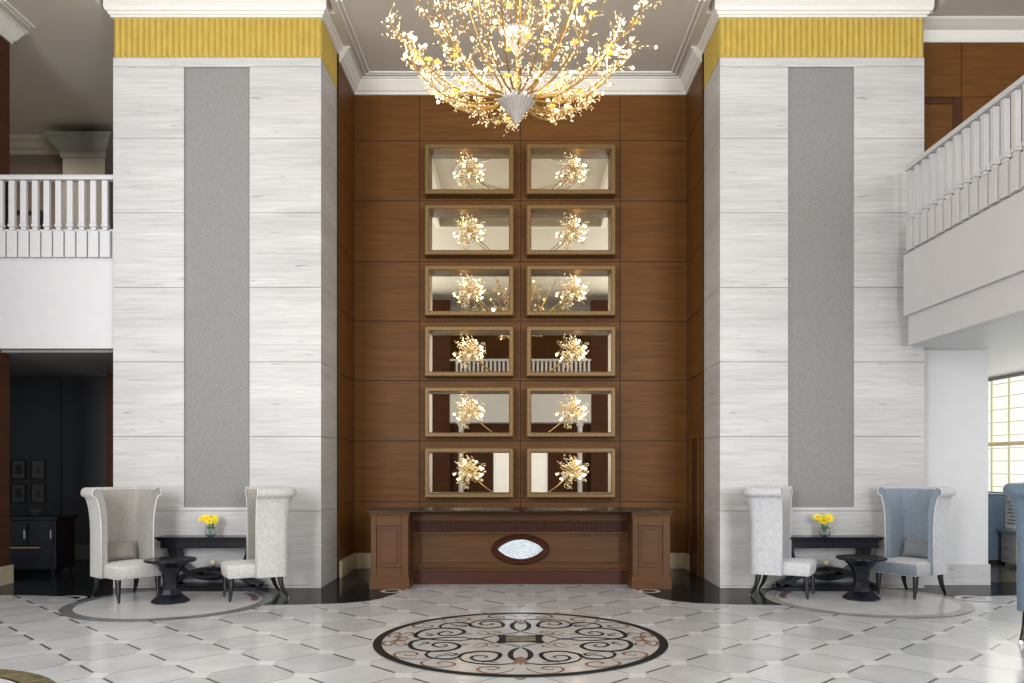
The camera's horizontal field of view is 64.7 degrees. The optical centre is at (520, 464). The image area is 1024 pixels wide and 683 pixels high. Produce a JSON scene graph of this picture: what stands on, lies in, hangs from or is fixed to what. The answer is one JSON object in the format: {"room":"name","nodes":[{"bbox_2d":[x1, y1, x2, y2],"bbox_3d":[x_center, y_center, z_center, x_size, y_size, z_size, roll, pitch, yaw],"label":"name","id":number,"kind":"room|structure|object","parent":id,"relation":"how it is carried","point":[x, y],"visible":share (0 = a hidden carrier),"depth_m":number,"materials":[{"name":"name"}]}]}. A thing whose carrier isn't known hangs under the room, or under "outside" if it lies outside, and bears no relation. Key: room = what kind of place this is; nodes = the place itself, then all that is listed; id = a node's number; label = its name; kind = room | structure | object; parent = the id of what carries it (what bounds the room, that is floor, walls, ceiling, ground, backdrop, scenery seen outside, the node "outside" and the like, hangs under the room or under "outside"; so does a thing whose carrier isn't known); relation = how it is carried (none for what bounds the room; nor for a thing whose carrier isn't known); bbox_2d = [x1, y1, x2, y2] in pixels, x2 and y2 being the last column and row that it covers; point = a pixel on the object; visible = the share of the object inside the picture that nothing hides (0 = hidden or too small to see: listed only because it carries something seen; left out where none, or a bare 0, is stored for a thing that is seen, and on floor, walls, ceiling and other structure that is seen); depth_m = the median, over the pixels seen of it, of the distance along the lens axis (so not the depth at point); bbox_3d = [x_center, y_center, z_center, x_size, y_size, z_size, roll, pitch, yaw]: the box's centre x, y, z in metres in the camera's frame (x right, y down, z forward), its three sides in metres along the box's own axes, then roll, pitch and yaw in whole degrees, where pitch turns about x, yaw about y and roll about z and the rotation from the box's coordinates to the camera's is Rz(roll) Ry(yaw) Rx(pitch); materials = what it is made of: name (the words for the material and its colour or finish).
{"room":"hotel lobby","nodes":[
{"label":"hotel lobby","id":0,"kind":"room"},
{"bbox_2d":[0,35,9,566],"bbox_3d":[-6.806,-2.100,3.300,0.232,7.300,14.600,0,0,0],"label":"wall","id":1,"kind":"structure","parent":0,"point":[4,44],"depth_m":10.51,"materials":[{"name":"white paint"}]},
{"bbox_2d":[0,565,13,585],"bbox_3d":[-6.800,1.430,3.315,0.280,0.240,14.630,0,0,0],"label":"baseboard","id":2,"kind":"structure","parent":1,"relation":"attached to","point":[6,572],"depth_m":10.48,"materials":[{"name":"beige stone"}]},
{"bbox_2d":[0,0,34,43],"bbox_3d":[-6.658,-5.640,3.375,0.584,0.220,14.750,0,0,0],"label":"trim","id":3,"kind":"structure","parent":1,"relation":"attached to","point":[10,29],"depth_m":10.44,"materials":[{"name":"white paint"}]},
{"bbox_2d":[0,175,113,349],"bbox_3d":[-5.905,-2.583,10.335,1.570,2.205,0.170,0,0,0],"label":"balcony","id":4,"kind":"object","parent":1,"relation":"attached to","point":[56,285],"visible":0.99,"depth_m":10.27,"materials":[{"name":"white paint"}]},
{"bbox_2d":[10,155,62,228],"bbox_3d":[-7.500,-4.250,14.375,7.000,3.000,0.150,0,0,0],"label":"wall","id":5,"kind":"structure","parent":0,"point":[19,164],"depth_m":14.30,"materials":[{"name":"beige paint"}]},
{"bbox_2d":[16,210,43,228],"bbox_3d":[-8.720,-3.955,14.265,0.600,1.050,0.050,0,0,0],"label":"mirror frame","id":6,"kind":"object","parent":5,"relation":"attached to","point":[18,211],"visible":0.09,"depth_m":14.27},
{"bbox_2d":[16,215,31,228],"bbox_3d":[-8.720,-3.955,14.277,0.480,0.910,0.025,0,0,0],"label":"print","id":7,"kind":"object","parent":6,"relation":"attached to","point":[18,216],"depth_m":14.27},
{"bbox_2d":[10,135,59,154],"bbox_3d":[-7.500,-5.615,14.190,7.000,0.270,0.220,0,0,0],"label":"trim","id":8,"kind":"structure","parent":5,"relation":"attached to","point":[19,144],"depth_m":14.18,"materials":[{"name":"white paint"}]},
{"bbox_2d":[44,131,112,228],"bbox_3d":[-7.450,-4.180,13.945,1.120,2.860,0.690,0,0,0],"label":"pilaster","id":9,"kind":"object","parent":5,"relation":"attached to","point":[82,152],"visible":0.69,"depth_m":13.80,"materials":[{"name":"white paint"}]},
{"bbox_2d":[9,377,105,544],"bbox_3d":[-8.860,0.050,13.360,4.280,3.000,0.120,0,0,0],"label":"wall","id":10,"kind":"structure","parent":0,"point":[83,398],"depth_m":13.33,"materials":[{"name":"black paint"}]},
{"bbox_2d":[10,459,26,479],"bbox_3d":[-8.240,0.074,13.283,0.250,0.330,0.035,0,0,0],"label":"framed print","id":11,"kind":"object","parent":10,"relation":"attached to","point":[18,467],"visible":1,"depth_m":13.28},
{"bbox_2d":[15,465,21,473],"bbox_3d":[-8.240,0.074,13.280,0.110,0.160,0.002,0,0,0],"label":"print","id":12,"kind":"object","parent":11,"relation":"attached to","point":[18,468],"depth_m":13.28},
{"bbox_2d":[10,483,26,502],"bbox_3d":[-8.240,0.460,13.283,0.250,0.330,0.035,0,0,0],"label":"framed print","id":13,"kind":"object","parent":10,"relation":"attached to","point":[18,491],"visible":1,"depth_m":13.28},
{"bbox_2d":[30,459,45,479],"bbox_3d":[-7.920,0.074,13.283,0.250,0.330,0.035,0,0,0],"label":"framed print","id":14,"kind":"object","parent":10,"relation":"attached to","point":[37,466],"visible":1,"depth_m":13.28},
{"bbox_2d":[30,483,45,502],"bbox_3d":[-7.920,0.460,13.283,0.250,0.330,0.035,0,0,0],"label":"framed print","id":15,"kind":"object","parent":10,"relation":"attached to","point":[37,490],"visible":1,"depth_m":13.28},
{"bbox_2d":[1,350,112,376],"bbox_3d":[-8.060,-2.100,12.410,5.880,1.300,3.980,0,0,0],"label":"ceiling","id":16,"kind":"structure","parent":10,"relation":"attached to","point":[23,363],"depth_m":11.56,"materials":[{"name":"grey paint"}]},
{"bbox_2d":[75,545,89,558],"bbox_3d":[-7.135,1.433,13.315,0.830,0.235,0.030,0,0,0],"label":"baseboard","id":17,"kind":"structure","parent":10,"relation":"attached to","point":[81,551],"depth_m":13.30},
{"bbox_2d":[106,372,116,486],"bbox_3d":[-5.800,0.051,12.850,1.320,2.999,0.500,0,0,0],"label":"wall pier","id":18,"kind":"object","parent":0,"point":[109,375],"visible":0.07,"depth_m":12.60,"materials":[{"name":"brown wood"}]},
{"bbox_2d":[103,0,342,587],"bbox_3d":[-3.825,-2.240,10.845,2.840,7.580,1.510,0,0,0],"label":"stone pillar","id":19,"kind":"structure","parent":0,"point":[225,169],"depth_m":10.20,"materials":[{"name":"stone"}]},
{"bbox_2d":[335,54,354,577],"bbox_3d":[-2.513,-2.100,11.615,0.055,7.300,1.070,0,0,0],"label":"wall","id":20,"kind":"structure","parent":0,"point":[345,96],"depth_m":11.51,"materials":[{"name":"brown wood"}]},
{"bbox_2d":[339,553,355,577],"bbox_3d":[-2.470,1.433,11.600,0.040,0.235,1.000,0,0,0],"label":"baseboard","id":21,"kind":"structure","parent":20,"relation":"attached to","point":[347,565],"depth_m":11.46,"materials":[{"name":"beige stone"}]},
{"bbox_2d":[0,559,1023,682],"bbox_3d":[0.000,1.597,4.000,24.000,0.106,24.000,0,0,0],"label":"floor","id":22,"kind":"structure","parent":0,"point":[52,630],"depth_m":7.62,"materials":[{"name":"stone"}]},
{"bbox_2d":[10,515,77,574],"bbox_3d":[-7.085,1.140,11.598,1.190,0.820,0.565,0,0,0],"label":"sideboard","id":23,"kind":"object","parent":22,"relation":"on","point":[42,542],"visible":0.78,"depth_m":11.35,"materials":[{"name":"black paint"}]},
{"bbox_2d":[25,508,45,515],"bbox_3d":[-6.950,0.680,11.600,0.260,0.100,0.260,0,0,0],"label":"bowl","id":24,"kind":"object","parent":23,"relation":"on","point":[33,512],"visible":1,"depth_m":11.53,"materials":[{"name":"black ceramic"}]},
{"bbox_2d":[81,486,161,603],"bbox_3d":[-4.602,0.905,9.419,0.786,1.300,0.802,0,0,40],"label":"chair","id":25,"kind":"object","parent":22,"relation":"on","point":[116,514],"visible":0.98,"depth_m":9.52,"materials":[{"name":"white fabric"}]},
{"bbox_2d":[108,540,136,560],"bbox_3d":[-4.706,1.005,9.506,0.142,0.221,0.380,0,0,40],"label":"throw cushion","id":26,"kind":"object","parent":25,"relation":"on","point":[125,549],"visible":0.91,"depth_m":9.47,"materials":[{"name":"beige fabric"}]},
{"bbox_2d":[143,556,196,604],"bbox_3d":[-3.950,1.304,9.130,0.556,0.492,0.556,0,0,0],"label":"pedestal table","id":27,"kind":"object","parent":22,"relation":"on","point":[170,567],"visible":1,"depth_m":9.04,"materials":[{"name":"black paint"}]},
{"bbox_2d":[154,535,267,590],"bbox_3d":[-3.800,1.216,10.030,1.350,0.668,0.310,0,0,0],"label":"console table","id":28,"kind":"object","parent":22,"relation":"on","point":[175,544],"visible":0.57,"depth_m":9.91,"materials":[{"name":"black paint"}]},
{"bbox_2d":[204,527,216,536],"bbox_3d":[-3.830,0.825,10.000,0.144,0.115,0.144,0,0,0],"label":"glass vase","id":29,"kind":"object","parent":28,"relation":"on","point":[210,532],"visible":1,"depth_m":9.95,"materials":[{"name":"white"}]},
{"bbox_2d":[202,515,211,526],"bbox_3d":[-3.861,0.732,9.953,0.129,0.240,0.103,0,0,0],"label":"flower","id":30,"kind":"object","parent":29,"relation":"in","point":[207,516],"visible":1,"depth_m":9.95,"materials":[{"name":"yellow plant"}]},
{"bbox_2d":[204,518,214,523],"bbox_3d":[-3.813,0.750,9.918,0.119,0.207,0.114,0,0,34],"label":"flower","id":31,"kind":"object","parent":29,"relation":"in","point":[207,521],"visible":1,"depth_m":9.91,"materials":[{"name":"yellow plant"}]},
{"bbox_2d":[210,560,216,565],"bbox_3d":[-3.800,1.211,10.010,0.076,0.076,0.076,0,0,0],"label":"ornament ball","id":32,"kind":"object","parent":28,"relation":"on","point":[213,562],"visible":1,"depth_m":9.98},
{"bbox_2d":[220,486,296,601],"bbox_3d":[-3.074,0.905,9.474,0.786,1.300,0.802,0,0,-28],"label":"chair","id":33,"kind":"object","parent":22,"relation":"on","point":[267,507],"visible":1,"depth_m":9.26,"materials":[{"name":"white fabric"}]},
{"bbox_2d":[365,507,672,588],"bbox_3d":[-0.015,1.058,10.435,3.830,0.985,0.770,0,0,0],"label":"reception desk","id":34,"kind":"object","parent":22,"relation":"on","point":[410,546],"visible":1,"depth_m":10.50,"materials":[{"name":"brown wood"}]},
{"bbox_2d":[365,507,672,511],"bbox_3d":[-0.015,0.576,10.435,3.830,0.022,0.770,0,0,0],"label":"countertop","id":35,"kind":"structure","parent":34,"relation":"on","point":[378,509],"depth_m":10.27,"materials":[{"name":"black stone"}]},
{"bbox_2d":[498,540,542,558],"bbox_3d":[0.000,1.095,10.512,0.584,0.254,0.001,0,0,0],"label":"mirror","id":36,"kind":"object","parent":34,"relation":"attached to","point":[517,549],"depth_m":10.51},
{"bbox_2d":[373,612,667,676],"bbox_3d":[0.000,1.544,7.180,2.580,0.004,2.580,0,0,0],"label":"medallion","id":37,"kind":"object","parent":22,"relation":"on","point":[513,644],"visible":1,"depth_m":6.96,"materials":[{"name":"stone"}]},
{"bbox_2d":[742,486,816,598],"bbox_3d":[3.104,0.905,9.674,0.786,1.300,0.802,0,0,28],"label":"chair","id":38,"kind":"object","parent":22,"relation":"on","point":[770,507],"visible":1,"depth_m":9.46,"materials":[{"name":"fabric"}]},
{"bbox_2d":[771,535,884,590],"bbox_3d":[3.780,1.216,10.035,1.350,0.668,0.310,0,0,0],"label":"console table","id":39,"kind":"object","parent":22,"relation":"on","point":[863,544],"visible":0.59,"depth_m":9.91,"materials":[{"name":"black paint"}]},
{"bbox_2d":[818,527,830,536],"bbox_3d":[3.760,0.825,10.000,0.144,0.115,0.144,0,0,0],"label":"glass vase","id":40,"kind":"object","parent":39,"relation":"on","point":[824,532],"visible":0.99,"depth_m":9.95,"materials":[{"name":"clear glass"}]},
{"bbox_2d":[812,513,822,526],"bbox_3d":[3.672,0.725,9.975,0.141,0.257,0.100,0,0,17],"label":"flower","id":41,"kind":"object","parent":40,"relation":"in","point":[817,516],"visible":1,"depth_m":9.97,"materials":[{"name":"yellow plant"}]},
{"bbox_2d":[819,519,828,523],"bbox_3d":[3.729,0.751,9.953,0.129,0.203,0.103,0,0,0],"label":"flower","id":42,"kind":"object","parent":40,"relation":"in","point":[823,521],"visible":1,"depth_m":9.94,"materials":[{"name":"yellow plant"}]},
{"bbox_2d":[824,515,833,526],"bbox_3d":[3.777,0.736,9.918,0.119,0.233,0.114,0,0,34],"label":"flower","id":43,"kind":"object","parent":40,"relation":"in","point":[827,519],"visible":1,"depth_m":9.91,"materials":[{"name":"yellow plant"}]},
{"bbox_2d":[823,560,828,565],"bbox_3d":[3.780,1.211,10.015,0.076,0.076,0.076,0,0,0],"label":"ornament ball","id":44,"kind":"object","parent":39,"relation":"on","point":[825,562],"visible":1,"depth_m":9.99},
{"bbox_2d":[835,554,887,601],"bbox_3d":[3.930,1.304,9.330,0.556,0.492,0.556,0,0,0],"label":"pedestal table","id":45,"kind":"object","parent":22,"relation":"on","point":[861,565],"visible":1,"depth_m":9.24,"materials":[{"name":"black paint"}]},
{"bbox_2d":[874,486,956,599],"bbox_3d":[4.684,0.905,9.677,0.786,1.300,0.802,0,0,-35],"label":"chair","id":46,"kind":"object","parent":22,"relation":"on","point":[910,512],"visible":0.98,"depth_m":9.69,"materials":[{"name":"fabric"}]},
{"bbox_2d":[902,538,927,557],"bbox_3d":[4.795,1.005,9.755,0.142,0.221,0.380,0,0,-35],"label":"throw cushion","id":47,"kind":"object","parent":46,"relation":"on","point":[912,547],"visible":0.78,"depth_m":9.73,"materials":[{"name":"grey fabric"}]},
{"bbox_2d":[988,493,1007,563],"bbox_3d":[7.410,1.000,12.895,0.460,1.100,0.530,0,0,0],"label":"base cabinet","id":48,"kind":"object","parent":22,"relation":"on","point":[996,501],"visible":0.31,"depth_m":12.65,"materials":[{"name":"blue wood"}]},
{"bbox_2d":[998,529,1016,564],"bbox_3d":[7.705,1.245,12.070,0.550,0.510,1.020,0,0,0],"label":"writing desk","id":49,"kind":"object","parent":22,"relation":"on","point":[1008,537],"visible":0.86,"depth_m":12.34,"materials":[{"name":"blue wood"}]},
{"bbox_2d":[1002,498,1015,529],"bbox_3d":[7.560,0.750,12.450,0.120,0.480,0.320,0,0,0],"label":"stand","id":50,"kind":"object","parent":49,"relation":"on","point":[1010,524],"visible":0.61,"depth_m":12.49,"materials":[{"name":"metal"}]},
{"bbox_2d":[1003,482,1023,644],"bbox_3d":[4.735,0.853,6.981,0.849,1.404,0.866,0,0,-38],"label":"chair","id":51,"kind":"object","parent":22,"relation":"on","point":[1014,491],"visible":1,"depth_m":6.99,"materials":[{"name":"blue fabric"}]},
{"bbox_2d":[0,0,1023,134],"bbox_3d":[0.000,-6.091,4.000,24.000,0.718,24.000,0,0,0],"label":"ceiling","id":52,"kind":"structure","parent":0,"point":[61,72],"depth_m":11.01,"materials":[{"name":"beige paint"}]},
{"bbox_2d":[379,0,661,135],"bbox_3d":[-0.061,-4.440,6.398,2.177,3.500,2.064,0,0,-44],"label":"chandelier","id":53,"kind":"object","parent":52,"relation":"hanging from","point":[515,102],"visible":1,"depth_m":6.27,"materials":[{"name":"gold glass"}]},
{"bbox_2d":[354,95,686,552],"bbox_3d":[0.000,-2.100,12.121,4.980,7.300,0.042,0,0,0],"label":"wall","id":54,"kind":"structure","parent":0,"point":[392,132],"depth_m":12.10,"materials":[{"name":"brown wood"}]},
{"bbox_2d":[425,144,513,198],"bbox_3d":[-0.755,-4.350,11.988,1.310,0.736,0.223,0,0,0],"label":"wall mirror","id":55,"kind":"object","parent":54,"relation":"attached to","point":[440,159],"visible":0.98,"depth_m":12.09,"materials":[{"name":"brown metal"}]},
{"bbox_2d":[431,154,508,188],"bbox_3d":[-0.755,-4.350,12.092,1.168,0.594,0.010,0,0,0],"label":"mirror glass","id":56,"kind":"object","parent":55,"relation":"attached to","point":[443,166],"depth_m":12.09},
{"bbox_2d":[453,152,488,188],"bbox_3d":[-0.716,-4.337,11.971,0.601,0.567,0.186,0,0,0],"label":"wall light","id":57,"kind":"object","parent":55,"relation":"attached to","point":[464,172],"visible":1,"depth_m":11.96,"materials":[{"name":"metal"}]},
{"bbox_2d":[425,205,513,257],"bbox_3d":[-0.755,-3.457,11.988,1.310,0.736,0.223,0,0,0],"label":"wall mirror","id":58,"kind":"object","parent":54,"relation":"attached to","point":[440,225],"visible":0.97,"depth_m":12.09,"materials":[{"name":"brown metal"}]},
{"bbox_2d":[431,214,508,249],"bbox_3d":[-0.755,-3.457,12.092,1.168,0.594,0.010,0,0,0],"label":"mirror glass","id":59,"kind":"object","parent":58,"relation":"attached to","point":[443,226],"depth_m":12.09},
{"bbox_2d":[453,213,489,249],"bbox_3d":[-0.716,-3.444,11.971,0.601,0.567,0.186,0,0,0],"label":"wall light","id":60,"kind":"object","parent":58,"relation":"attached to","point":[471,219],"visible":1,"depth_m":11.96,"materials":[{"name":"gold metal"}]},
{"bbox_2d":[425,265,513,317],"bbox_3d":[-0.755,-2.564,11.988,1.310,0.736,0.223,0,0,0],"label":"wall mirror","id":61,"kind":"object","parent":54,"relation":"attached to","point":[440,285],"visible":0.97,"depth_m":12.09,"materials":[{"name":"brown metal"}]},
{"bbox_2d":[431,274,508,310],"bbox_3d":[-0.755,-2.564,12.092,1.168,0.594,0.010,0,0,0],"label":"mirror glass","id":62,"kind":"object","parent":61,"relation":"attached to","point":[495,297],"depth_m":12.09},
{"bbox_2d":[453,273,490,310],"bbox_3d":[-0.716,-2.551,11.971,0.601,0.567,0.186,0,0,0],"label":"wall light","id":63,"kind":"object","parent":61,"relation":"attached to","point":[471,279],"visible":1,"depth_m":11.96,"materials":[{"name":"gold metal"}]},
{"bbox_2d":[425,326,513,377],"bbox_3d":[-0.755,-1.671,11.988,1.310,0.736,0.223,0,0,0],"label":"wall mirror","id":64,"kind":"object","parent":54,"relation":"attached to","point":[440,341],"visible":0.97,"depth_m":12.09,"materials":[{"name":"brown metal"}]},
{"bbox_2d":[431,333,508,371],"bbox_3d":[-0.755,-1.671,12.092,1.168,0.594,0.010,0,0,0],"label":"mirror glass","id":65,"kind":"object","parent":64,"relation":"attached to","point":[443,345],"depth_m":12.09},
{"bbox_2d":[453,334,491,371],"bbox_3d":[-0.716,-1.658,11.971,0.601,0.567,0.186,0,0,0],"label":"wall light","id":66,"kind":"object","parent":64,"relation":"attached to","point":[471,353],"visible":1,"depth_m":11.96,"materials":[{"name":"gold metal"}]},
{"bbox_2d":[425,387,513,437],"bbox_3d":[-0.755,-0.778,11.988,1.310,0.736,0.223,0,0,0],"label":"wall mirror","id":67,"kind":"object","parent":54,"relation":"attached to","point":[441,403],"visible":0.98,"depth_m":12.09,"materials":[{"name":"brown metal"}]},
{"bbox_2d":[431,393,508,431],"bbox_3d":[-0.755,-0.778,12.092,1.168,0.594,0.010,0,0,0],"label":"mirror glass","id":68,"kind":"object","parent":67,"relation":"attached to","point":[443,405],"depth_m":12.09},
{"bbox_2d":[453,394,491,431],"bbox_3d":[-0.716,-0.765,11.971,0.601,0.567,0.186,0,0,0],"label":"wall light","id":69,"kind":"object","parent":67,"relation":"attached to","point":[470,401],"visible":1,"depth_m":11.96,"materials":[{"name":"gold metal"}]},
{"bbox_2d":[425,448,513,497],"bbox_3d":[-0.755,0.115,11.988,1.310,0.736,0.223,0,0,0],"label":"wall mirror","id":70,"kind":"object","parent":54,"relation":"attached to","point":[440,466],"visible":0.98,"depth_m":12.09,"materials":[{"name":"brown metal"}]},
{"bbox_2d":[453,455,491,491],"bbox_3d":[-0.716,0.128,11.971,0.601,0.567,0.186,0,0,0],"label":"wall light","id":71,"kind":"object","parent":70,"relation":"attached to","point":[467,459],"visible":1,"depth_m":11.96,"materials":[{"name":"gold metal"}]},
{"bbox_2d":[339,46,701,94],"bbox_3d":[0.000,-5.640,11.600,4.980,0.220,1.000,0,0,0],"label":"trim","id":72,"kind":"structure","parent":54,"relation":"attached to","point":[359,84],"depth_m":12.00,"materials":[{"name":"white paint"}]},
{"bbox_2d":[356,553,684,568],"bbox_3d":[0.000,1.433,12.085,4.900,0.235,0.030,0,0,0],"label":"baseboard","id":73,"kind":"structure","parent":54,"relation":"attached to","point":[363,560],"depth_m":12.07,"materials":[{"name":"beige stone"}]},
{"bbox_2d":[527,144,615,198],"bbox_3d":[0.745,-4.350,11.988,1.310,0.736,0.223,0,0,0],"label":"wall mirror","id":74,"kind":"object","parent":54,"relation":"attached to","point":[543,164],"visible":0.98,"depth_m":12.09,"materials":[{"name":"brown metal"}]},
{"bbox_2d":[531,154,608,188],"bbox_3d":[0.745,-4.350,12.092,1.168,0.594,0.010,0,0,0],"label":"mirror glass","id":75,"kind":"object","parent":74,"relation":"attached to","point":[544,167],"depth_m":12.09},
{"bbox_2d":[552,152,588,188],"bbox_3d":[0.716,-4.337,11.971,0.602,0.567,0.186,0,0,0],"label":"wall light","id":76,"kind":"object","parent":74,"relation":"attached to","point":[569,171],"visible":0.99,"depth_m":11.96,"materials":[{"name":"metal"}]},
{"bbox_2d":[527,205,615,257],"bbox_3d":[0.745,-3.457,11.988,1.310,0.736,0.223,0,0,0],"label":"wall mirror","id":77,"kind":"object","parent":54,"relation":"attached to","point":[543,221],"visible":0.98,"depth_m":12.09,"materials":[{"name":"brown metal"}]},
{"bbox_2d":[551,213,588,249],"bbox_3d":[0.716,-3.444,11.971,0.602,0.567,0.186,0,0,0],"label":"wall light","id":78,"kind":"object","parent":77,"relation":"attached to","point":[575,226],"visible":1,"depth_m":11.96,"materials":[{"name":"gold metal"}]},
{"bbox_2d":[531,214,608,249],"bbox_3d":[0.745,-3.457,12.092,1.168,0.594,0.010,0,0,0],"label":"mirror glass","id":79,"kind":"object","parent":77,"relation":"attached to","point":[544,227],"depth_m":12.09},
{"bbox_2d":[527,265,615,317],"bbox_3d":[0.745,-2.564,11.988,1.310,0.736,0.223,0,0,0],"label":"wall mirror","id":80,"kind":"object","parent":54,"relation":"attached to","point":[543,285],"visible":0.97,"depth_m":12.09,"materials":[{"name":"brown metal"}]},
{"bbox_2d":[550,273,588,310],"bbox_3d":[0.716,-2.551,11.971,0.602,0.567,0.186,0,0,0],"label":"wall light","id":81,"kind":"object","parent":80,"relation":"attached to","point":[572,295],"visible":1,"depth_m":11.96,"materials":[{"name":"gold metal"}]},
{"bbox_2d":[531,274,608,310],"bbox_3d":[0.745,-2.564,12.092,1.168,0.594,0.010,0,0,0],"label":"mirror glass","id":82,"kind":"object","parent":80,"relation":"attached to","point":[544,287],"depth_m":12.09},
{"bbox_2d":[527,326,615,377],"bbox_3d":[0.745,-1.671,11.988,1.310,0.736,0.223,0,0,0],"label":"wall mirror","id":83,"kind":"object","parent":54,"relation":"attached to","point":[543,345],"visible":0.97,"depth_m":12.09,"materials":[{"name":"brown metal"}]},
{"bbox_2d":[549,334,588,371],"bbox_3d":[0.716,-1.658,11.971,0.602,0.567,0.186,0,0,0],"label":"wall light","id":84,"kind":"object","parent":83,"relation":"attached to","point":[571,352],"visible":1,"depth_m":11.96,"materials":[{"name":"gold metal"}]},
{"bbox_2d":[531,333,608,371],"bbox_3d":[0.745,-1.671,12.092,1.168,0.594,0.010,0,0,0],"label":"mirror glass","id":85,"kind":"object","parent":83,"relation":"attached to","point":[544,346],"depth_m":12.09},
{"bbox_2d":[527,387,615,437],"bbox_3d":[0.745,-0.778,11.988,1.310,0.736,0.223,0,0,0],"label":"wall mirror","id":86,"kind":"object","parent":54,"relation":"attached to","point":[543,404],"visible":0.97,"depth_m":12.09,"materials":[{"name":"brown metal"}]},
{"bbox_2d":[549,394,588,431],"bbox_3d":[0.716,-0.765,11.971,0.602,0.567,0.186,0,0,0],"label":"wall light","id":87,"kind":"object","parent":86,"relation":"attached to","point":[574,406],"visible":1,"depth_m":11.96,"materials":[{"name":"gold metal"}]},
{"bbox_2d":[531,393,608,431],"bbox_3d":[0.745,-0.778,12.092,1.168,0.594,0.010,0,0,0],"label":"mirror glass","id":88,"kind":"object","parent":86,"relation":"attached to","point":[544,406],"depth_m":12.09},
{"bbox_2d":[527,448,615,497],"bbox_3d":[0.745,0.115,11.988,1.310,0.736,0.223,0,0,0],"label":"wall mirror","id":89,"kind":"object","parent":54,"relation":"attached to","point":[543,464],"visible":0.97,"depth_m":12.09,"materials":[{"name":"brown metal"}]},
{"bbox_2d":[549,455,588,491],"bbox_3d":[0.716,0.128,11.971,0.602,0.567,0.186,0,0,0],"label":"wall light","id":90,"kind":"object","parent":89,"relation":"attached to","point":[574,461],"visible":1,"depth_m":11.96,"materials":[{"name":"gold metal"}]},
{"bbox_2d":[686,54,705,577],"bbox_3d":[2.513,-2.100,11.615,0.055,7.300,1.070,0,0,0],"label":"wall","id":91,"kind":"structure","parent":0,"point":[695,96],"depth_m":11.45,"materials":[{"name":"brown wood"}]},
{"bbox_2d":[685,553,689,570],"bbox_3d":[2.470,1.433,11.950,0.040,0.235,0.300,0,0,0],"label":"baseboard","id":92,"kind":"structure","parent":91,"relation":"attached to","point":[687,556],"depth_m":11.87,"materials":[{"name":"beige stone"}]},
{"bbox_2d":[690,434,698,575],"bbox_3d":[2.475,0.560,11.510,0.027,1.980,0.520,0,0,0],"label":"door","id":93,"kind":"structure","parent":91,"relation":"in","point":[694,439],"depth_m":11.50,"materials":[{"name":"brown wood"}]},
{"bbox_2d":[698,0,933,587],"bbox_3d":[3.803,-2.240,10.845,2.795,7.580,1.510,0,0,0],"label":"stone pillar","id":94,"kind":"structure","parent":0,"point":[814,381],"depth_m":10.20,"materials":[{"name":"stone"}]},
{"bbox_2d":[921,350,987,563],"bbox_3d":[5.582,0.035,10.825,0.915,3.030,0.750,0,0,0],"label":"wall","id":95,"kind":"structure","parent":0,"point":[955,436],"depth_m":10.45,"materials":[{"name":"white paint"}]},
{"bbox_2d":[924,564,990,584],"bbox_3d":[5.593,1.415,10.815,0.935,0.270,0.770,0,0,0],"label":"baseboard","id":96,"kind":"structure","parent":95,"relation":"attached to","point":[957,574],"depth_m":10.43,"materials":[{"name":"stone"}]},
{"bbox_2d":[904,75,1023,344],"bbox_3d":[4.830,-2.583,6.500,0.180,2.205,7.020,0,0,0],"label":"balcony","id":97,"kind":"object","parent":95,"relation":"attached to","point":[964,265],"visible":1,"depth_m":8.63,"materials":[{"name":"white paint"}]},
{"bbox_2d":[893,43,1023,188],"bbox_3d":[6.950,-4.250,10.621,4.100,3.000,0.042,0,0,0],"label":"wall","id":98,"kind":"structure","parent":0,"point":[975,73],"depth_m":10.60,"materials":[{"name":"brown wood"}]},
{"bbox_2d":[924,98,961,209],"bbox_3d":[5.455,-3.777,10.585,0.630,2.055,0.030,0,0,0],"label":"door","id":99,"kind":"structure","parent":98,"relation":"in","point":[941,115],"depth_m":10.58,"materials":[{"name":"brown wood"}]},
{"bbox_2d":[924,16,1023,42],"bbox_3d":[7.070,-5.640,10.480,3.860,0.220,0.240,0,0,0],"label":"trim","id":100,"kind":"structure","parent":98,"relation":"attached to","point":[937,29],"depth_m":10.54,"materials":[{"name":"white paint"}]},
{"bbox_2d":[988,372,1023,497],"bbox_3d":[8.075,0.035,12.000,0.150,3.030,8.000,0,0,0],"label":"wall","id":101,"kind":"structure","parent":0,"point":[1021,373],"depth_m":13.40,"materials":[{"name":"white paint"}]},
{"bbox_2d":[912,314,1023,377],"bbox_3d":[8.465,-2.115,9.500,7.070,1.270,13.000,0,0,0],"label":"ceiling","id":102,"kind":"structure","parent":101,"relation":"attached to","point":[1003,340],"depth_m":9.86,"materials":[{"name":"white paint"}]},
{"bbox_2d":[988,376,1023,491],"bbox_3d":[8.003,-0.490,11.950,0.113,1.880,7.900,0,0,0],"label":"window","id":103,"kind":"structure","parent":101,"relation":"in","point":[1005,396],"depth_m":13.41,"materials":[{"name":"glass"}]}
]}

